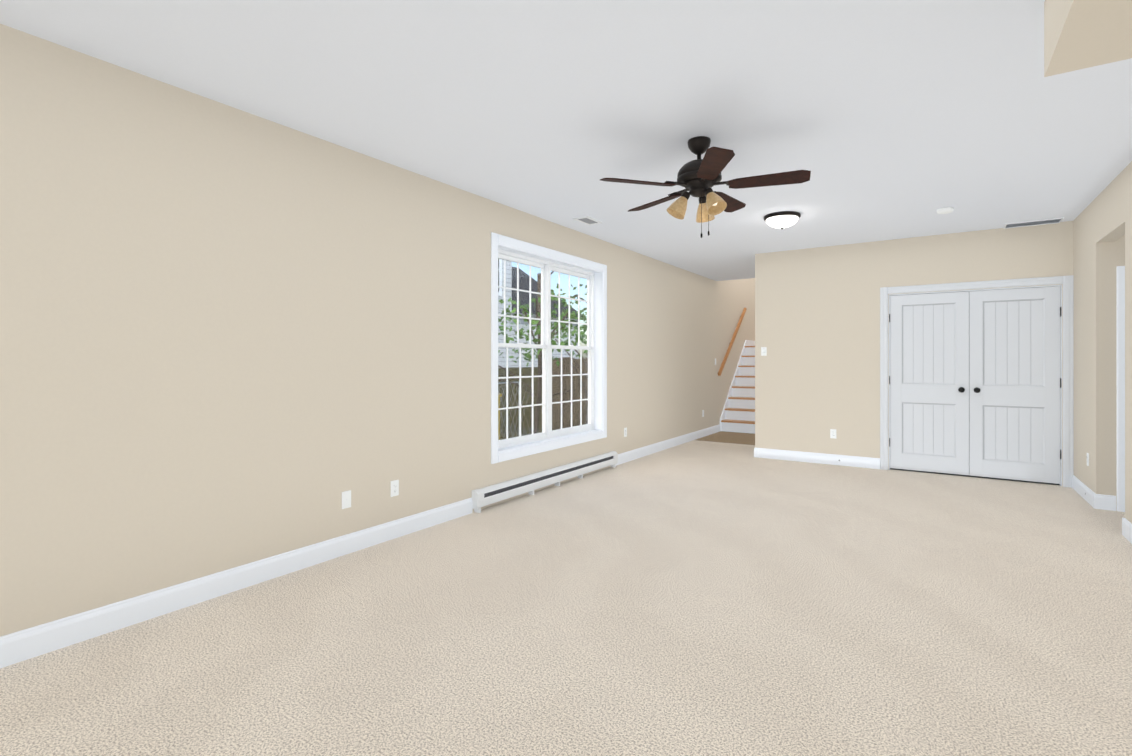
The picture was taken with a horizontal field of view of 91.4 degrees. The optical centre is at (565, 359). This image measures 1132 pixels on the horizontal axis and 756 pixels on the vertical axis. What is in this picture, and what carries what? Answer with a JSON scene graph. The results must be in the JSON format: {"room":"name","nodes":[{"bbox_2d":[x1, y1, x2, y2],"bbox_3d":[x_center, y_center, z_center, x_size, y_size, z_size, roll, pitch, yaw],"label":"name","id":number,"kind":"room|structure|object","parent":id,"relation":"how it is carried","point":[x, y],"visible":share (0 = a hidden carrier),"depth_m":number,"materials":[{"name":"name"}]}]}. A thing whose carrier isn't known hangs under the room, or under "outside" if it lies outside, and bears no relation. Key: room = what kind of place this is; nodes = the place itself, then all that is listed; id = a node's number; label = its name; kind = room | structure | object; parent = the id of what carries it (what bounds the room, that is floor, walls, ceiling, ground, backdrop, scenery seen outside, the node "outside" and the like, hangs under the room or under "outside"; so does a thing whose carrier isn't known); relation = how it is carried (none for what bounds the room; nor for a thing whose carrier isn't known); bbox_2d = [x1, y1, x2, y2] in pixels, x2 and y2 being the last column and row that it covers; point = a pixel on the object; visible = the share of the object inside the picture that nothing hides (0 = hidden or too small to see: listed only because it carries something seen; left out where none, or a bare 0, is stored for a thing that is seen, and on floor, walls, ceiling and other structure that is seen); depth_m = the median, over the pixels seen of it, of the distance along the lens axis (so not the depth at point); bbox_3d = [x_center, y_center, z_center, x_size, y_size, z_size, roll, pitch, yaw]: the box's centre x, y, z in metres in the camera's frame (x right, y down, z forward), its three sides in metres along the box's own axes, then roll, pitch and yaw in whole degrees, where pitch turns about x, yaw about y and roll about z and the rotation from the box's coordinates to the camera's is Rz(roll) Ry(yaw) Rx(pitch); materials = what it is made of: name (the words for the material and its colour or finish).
{"room":"empty living room","nodes":[
{"label":"empty living room","id":0,"kind":"room"},
{"bbox_2d":[0,24,754,636],"bbox_3d":[0.108,-0.891,6.271,0.180,4.400,15.650,0,0,34],"label":"wall","id":1,"kind":"structure","parent":0,"point":[230,336],"depth_m":3.13,"materials":[{"name":"beige paint"}]},
{"bbox_2d":[0,498,472,667],"bbox_3d":[-2.430,1.242,2.307,0.014,0.130,5.840,0,0,34],"label":"baseboard","id":2,"kind":"structure","parent":1,"relation":"attached to","point":[46,638],"depth_m":2.97,"materials":[{"name":"white paint"}]},
{"bbox_2d":[342,490,350,508],"bbox_3d":[-1.481,0.942,3.729,0.007,0.115,0.070,0,0,34],"label":"electrical outlet","id":3,"kind":"object","parent":1,"relation":"attached to","point":[346,499],"visible":1,"depth_m":3.73,"materials":[{"name":"white plastic"}]},
{"bbox_2d":[391,480,398,496],"bbox_3d":[-1.258,0.942,4.062,0.008,0.115,0.070,0,0,34],"label":"electrical outlet","id":4,"kind":"object","parent":1,"relation":"attached to","point":[394,487],"visible":1,"depth_m":4.06,"materials":[{"name":"white plastic"}]},
{"bbox_2d":[472,451,617,512],"bbox_3d":[-0.088,1.214,5.751,0.069,0.190,2.490,0,0,34],"label":"heater","id":5,"kind":"object","parent":1,"relation":"attached to","point":[501,491],"visible":1,"depth_m":5.43,"materials":[{"name":"white metal"}]},
{"bbox_2d":[491,232,606,463],"bbox_3d":[-0.161,-0.106,5.849,0.193,2.070,2.070,0,0,34],"label":"double-hung window","id":6,"kind":"structure","parent":1,"relation":"in","point":[546,346],"depth_m":5.84,"materials":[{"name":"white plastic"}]},
{"bbox_2d":[616,424,719,465],"bbox_3d":[1.710,1.245,8.488,0.014,0.130,4.060,0,0,34],"label":"baseboard","id":7,"kind":"structure","parent":1,"relation":"attached to","point":[637,453],"depth_m":8.04,"materials":[{"name":"white paint"}]},
{"bbox_2d":[718,308,746,375],"bbox_3d":[3.200,-0.394,10.645,0.088,1.354,1.675,0,0,34],"label":"handrail","id":8,"kind":"object","parent":1,"relation":"attached to","point":[731,342],"visible":1,"depth_m":10.54,"materials":[{"name":"brown wood"}]},
{"bbox_2d":[0,440,1131,755],"bbox_3d":[1.499,1.358,2.768,6.130,0.100,11.080,0,0,34],"label":"floor carpet","id":9,"kind":"object","parent":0,"point":[704,598],"visible":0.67,"depth_m":2.60,"materials":[{"name":"beige carpet"}]},
{"bbox_2d":[0,0,1131,280],"bbox_3d":[1.825,-1.507,3.256,6.130,0.150,12.250,0,0,34],"label":"ceiling","id":10,"kind":"structure","parent":0,"point":[880,120],"depth_m":3.03,"materials":[{"name":"white paint"}]},
{"bbox_2d":[573,216,602,224],"bbox_3d":[0.226,-1.426,5.657,0.170,0.010,0.300,0,0,34],"label":"ceiling vent","id":11,"kind":"object","parent":10,"relation":"in","point":[587,220],"visible":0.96,"depth_m":5.64,"materials":[{"name":"white metal"}]},
{"bbox_2d":[600,136,810,237],"bbox_3d":[0.899,-1.109,3.628,1.292,0.646,1.264,0,0,34],"label":"ceiling fan","id":12,"kind":"object","parent":10,"relation":"hanging from","point":[699,177],"visible":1,"depth_m":3.52,"materials":[{"name":"brown wood"}]},
{"bbox_2d":[764,211,800,228],"bbox_3d":[2.142,-1.361,5.480,0.344,0.140,0.344,0,0,34],"label":"dome ceiling light","id":13,"kind":"object","parent":10,"relation":"attached to","point":[783,219],"visible":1,"depth_m":5.38,"materials":[{"name":"white glass"}]},
{"bbox_2d":[937,207,953,213],"bbox_3d":[3.594,-1.412,5.242,0.136,0.038,0.136,0,0,34],"label":"smoke detector","id":14,"kind":"object","parent":10,"relation":"attached to","point":[946,210],"visible":1,"depth_m":5.20,"materials":[{"name":"white plastic"}]},
{"bbox_2d":[1003,217,1063,228],"bbox_3d":[4.866,-1.426,5.764,0.460,0.010,0.225,0,0,34],"label":"ceiling vent","id":15,"kind":"object","parent":10,"relation":"in","point":[1033,223],"visible":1,"depth_m":5.76,"materials":[{"name":"white metal"}]},
{"bbox_2d":[696,431,754,444],"bbox_3d":[2.996,1.363,9.270,1.380,0.096,1.390,0,0,34],"label":"floor","id":16,"kind":"structure","parent":0,"point":[735,437],"depth_m":9.26,"materials":[{"name":"brown wood"}]},
{"bbox_2d":[720,340,754,433],"bbox_3d":[4.168,0.446,11.020,1.274,1.730,2.932,0,0,34],"label":"stairs","id":17,"kind":"structure","parent":16,"relation":"on","point":[738,413],"depth_m":10.49,"materials":[{"name":"white paint"}]},
{"bbox_2d":[755,221,1072,485],"bbox_3d":[3.963,-0.061,6.582,3.320,2.740,0.120,0,0,34],"label":"wall","id":18,"kind":"structure","parent":0,"point":[817,335],"depth_m":6.81,"materials":[{"name":"beige paint"}]},
{"bbox_2d":[761,347,766,355],"bbox_3d":[2.640,-0.115,7.382,0.070,0.115,0.024,0,0,34],"label":"switch","id":19,"kind":"object","parent":18,"relation":"attached to","point":[763,351],"visible":1,"depth_m":7.38,"materials":[{"name":"white plastic"}]},
{"bbox_2d":[756,448,879,468],"bbox_3d":[3.162,1.245,7.038,1.461,0.130,0.014,0,0,34],"label":"baseboard","id":20,"kind":"structure","parent":18,"relation":"attached to","point":[822,458],"depth_m":7.00,"materials":[{"name":"white paint"}]},
{"bbox_2d":[830,429,835,438],"bbox_3d":[3.346,0.923,6.918,0.070,0.115,0.008,0,0,34],"label":"electrical outlet","id":21,"kind":"object","parent":18,"relation":"attached to","point":[832,433],"visible":1,"depth_m":6.92,"materials":[{"name":"white plastic"}]},
{"bbox_2d":[889,291,968,474],"bbox_3d":[4.164,0.261,6.361,0.768,2.053,0.110,0,0,34],"label":"closet door","id":22,"kind":"structure","parent":18,"relation":"in","point":[929,382],"depth_m":6.37,"materials":[{"name":"white paint"}]},
{"bbox_2d":[880,275,1073,487],"bbox_3d":[4.520,0.220,6.199,1.730,2.178,0.138,0,0,34],"label":"trim","id":23,"kind":"structure","parent":18,"relation":"attached to","point":[1067,282],"depth_m":5.87,"materials":[{"name":"white paint"}]},
{"bbox_2d":[969,286,1060,483],"bbox_3d":[4.806,0.261,5.931,0.768,2.053,0.110,0,0,34],"label":"closet door","id":24,"kind":"structure","parent":18,"relation":"in","point":[1014,384],"depth_m":5.95,"materials":[{"name":"white paint"}]},
{"bbox_2d":[1044,0,1131,76],"bbox_3d":[0.788,-1.284,-0.197,0.810,0.300,5.260,0,0,34],"label":"wall","id":25,"kind":"structure","parent":0,"point":[1080,34],"depth_m":1.96,"materials":[{"name":"paint"}]},
{"bbox_2d":[1073,161,1131,522],"bbox_3d":[2.429,-0.063,1.417,0.120,2.740,10.170,0,0,34],"label":"wall","id":26,"kind":"structure","parent":0,"point":[1102,222],"depth_m":4.85,"materials":[{"name":"beige paint"}]},
{"bbox_2d":[1072,475,1103,509],"bbox_3d":[4.938,1.244,5.264,0.034,0.130,0.984,0,0,34],"label":"baseboard","id":27,"kind":"structure","parent":26,"relation":"attached to","point":[1095,500],"depth_m":5.05,"materials":[{"name":"white paint"}]},
{"bbox_2d":[1122,518,1131,543],"bbox_3d":[1.913,1.242,0.766,0.014,0.130,8.114,0,0,34],"label":"baseboard","id":28,"kind":"structure","parent":26,"relation":"attached to","point":[1126,525],"depth_m":4.04,"materials":[{"name":"white paint"}]},
{"bbox_2d":[1115,235,1124,510],"bbox_3d":[5.418,-0.062,4.441,1.480,2.740,0.120,0,0,34],"label":"wall","id":29,"kind":"structure","parent":0,"point":[1119,251],"depth_m":4.79,"materials":[{"name":"beige paint"}]},
{"bbox_2d":[1116,266,1124,511],"bbox_3d":[5.147,0.248,4.540,0.900,2.120,0.016,0,0,34],"label":"door frame","id":30,"kind":"structure","parent":29,"relation":"attached to","point":[1120,327],"depth_m":4.77,"materials":[{"name":"white paint"}]},
{"label":"outside","id":31,"kind":"structure","parent":0,"visible":0},
{"bbox_3d":[-9.627,1.842,24.556,36.330,0.150,70.000,0,0,34],"label":"ground","id":32,"kind":"structure","parent":31,"visible":0},
{"bbox_2d":[498,393,501,439],"bbox_3d":[-1.681,1.226,11.362,0.520,1.070,0.540,0,0,34],"label":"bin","id":33,"kind":"object","parent":32,"relation":"on","point":[499,396],"depth_m":11.41,"materials":[{"name":"beige"}]},
{"bbox_2d":[498,259,511,367],"bbox_3d":[-6.564,-2.063,13.660,7.550,7.650,7.300,0,0,34],"label":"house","id":34,"kind":"structure","parent":32,"relation":"on","point":[509,292],"depth_m":14.35,"materials":[{"name":"white"}]},
{"bbox_2d":[498,381,531,436],"bbox_3d":[-2.244,1.103,9.642,0.040,1.315,5.476,0,0,34],"label":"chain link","id":35,"kind":"object","parent":32,"relation":"on","point":[512,406],"depth_m":11.41,"materials":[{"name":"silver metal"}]},
{"bbox_2d":[498,367,541,438],"bbox_3d":[-0.425,0.978,14.782,1.100,1.570,20.000,0,0,34],"label":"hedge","id":36,"kind":"object","parent":32,"relation":"on","point":[528,410],"depth_m":12.76,"materials":[{"name":"green plant"}]},
{"bbox_2d":[498,271,587,433],"bbox_3d":[0.217,-0.051,11.182,2.440,3.632,7.864,0,0,5],"label":"tree","id":37,"kind":"object","parent":32,"relation":"on","point":[554,328],"depth_m":8.18,"materials":[{"name":"green plant"}]},
{"bbox_2d":[512,267,583,366],"bbox_3d":[-3.286,-0.885,19.046,6.400,5.300,5.300,0,0,34],"label":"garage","id":38,"kind":"structure","parent":32,"relation":"on","point":[525,300],"depth_m":18.08,"materials":[{"name":"white"}]},
{"bbox_2d":[552,357,587,429],"bbox_3d":[2.831,0.853,15.366,0.060,1.820,11.495,0,0,34],"label":"fence","id":39,"kind":"object","parent":32,"relation":"on","point":[567,411],"depth_m":11.20,"materials":[{"name":"brown wood"}]}
]}

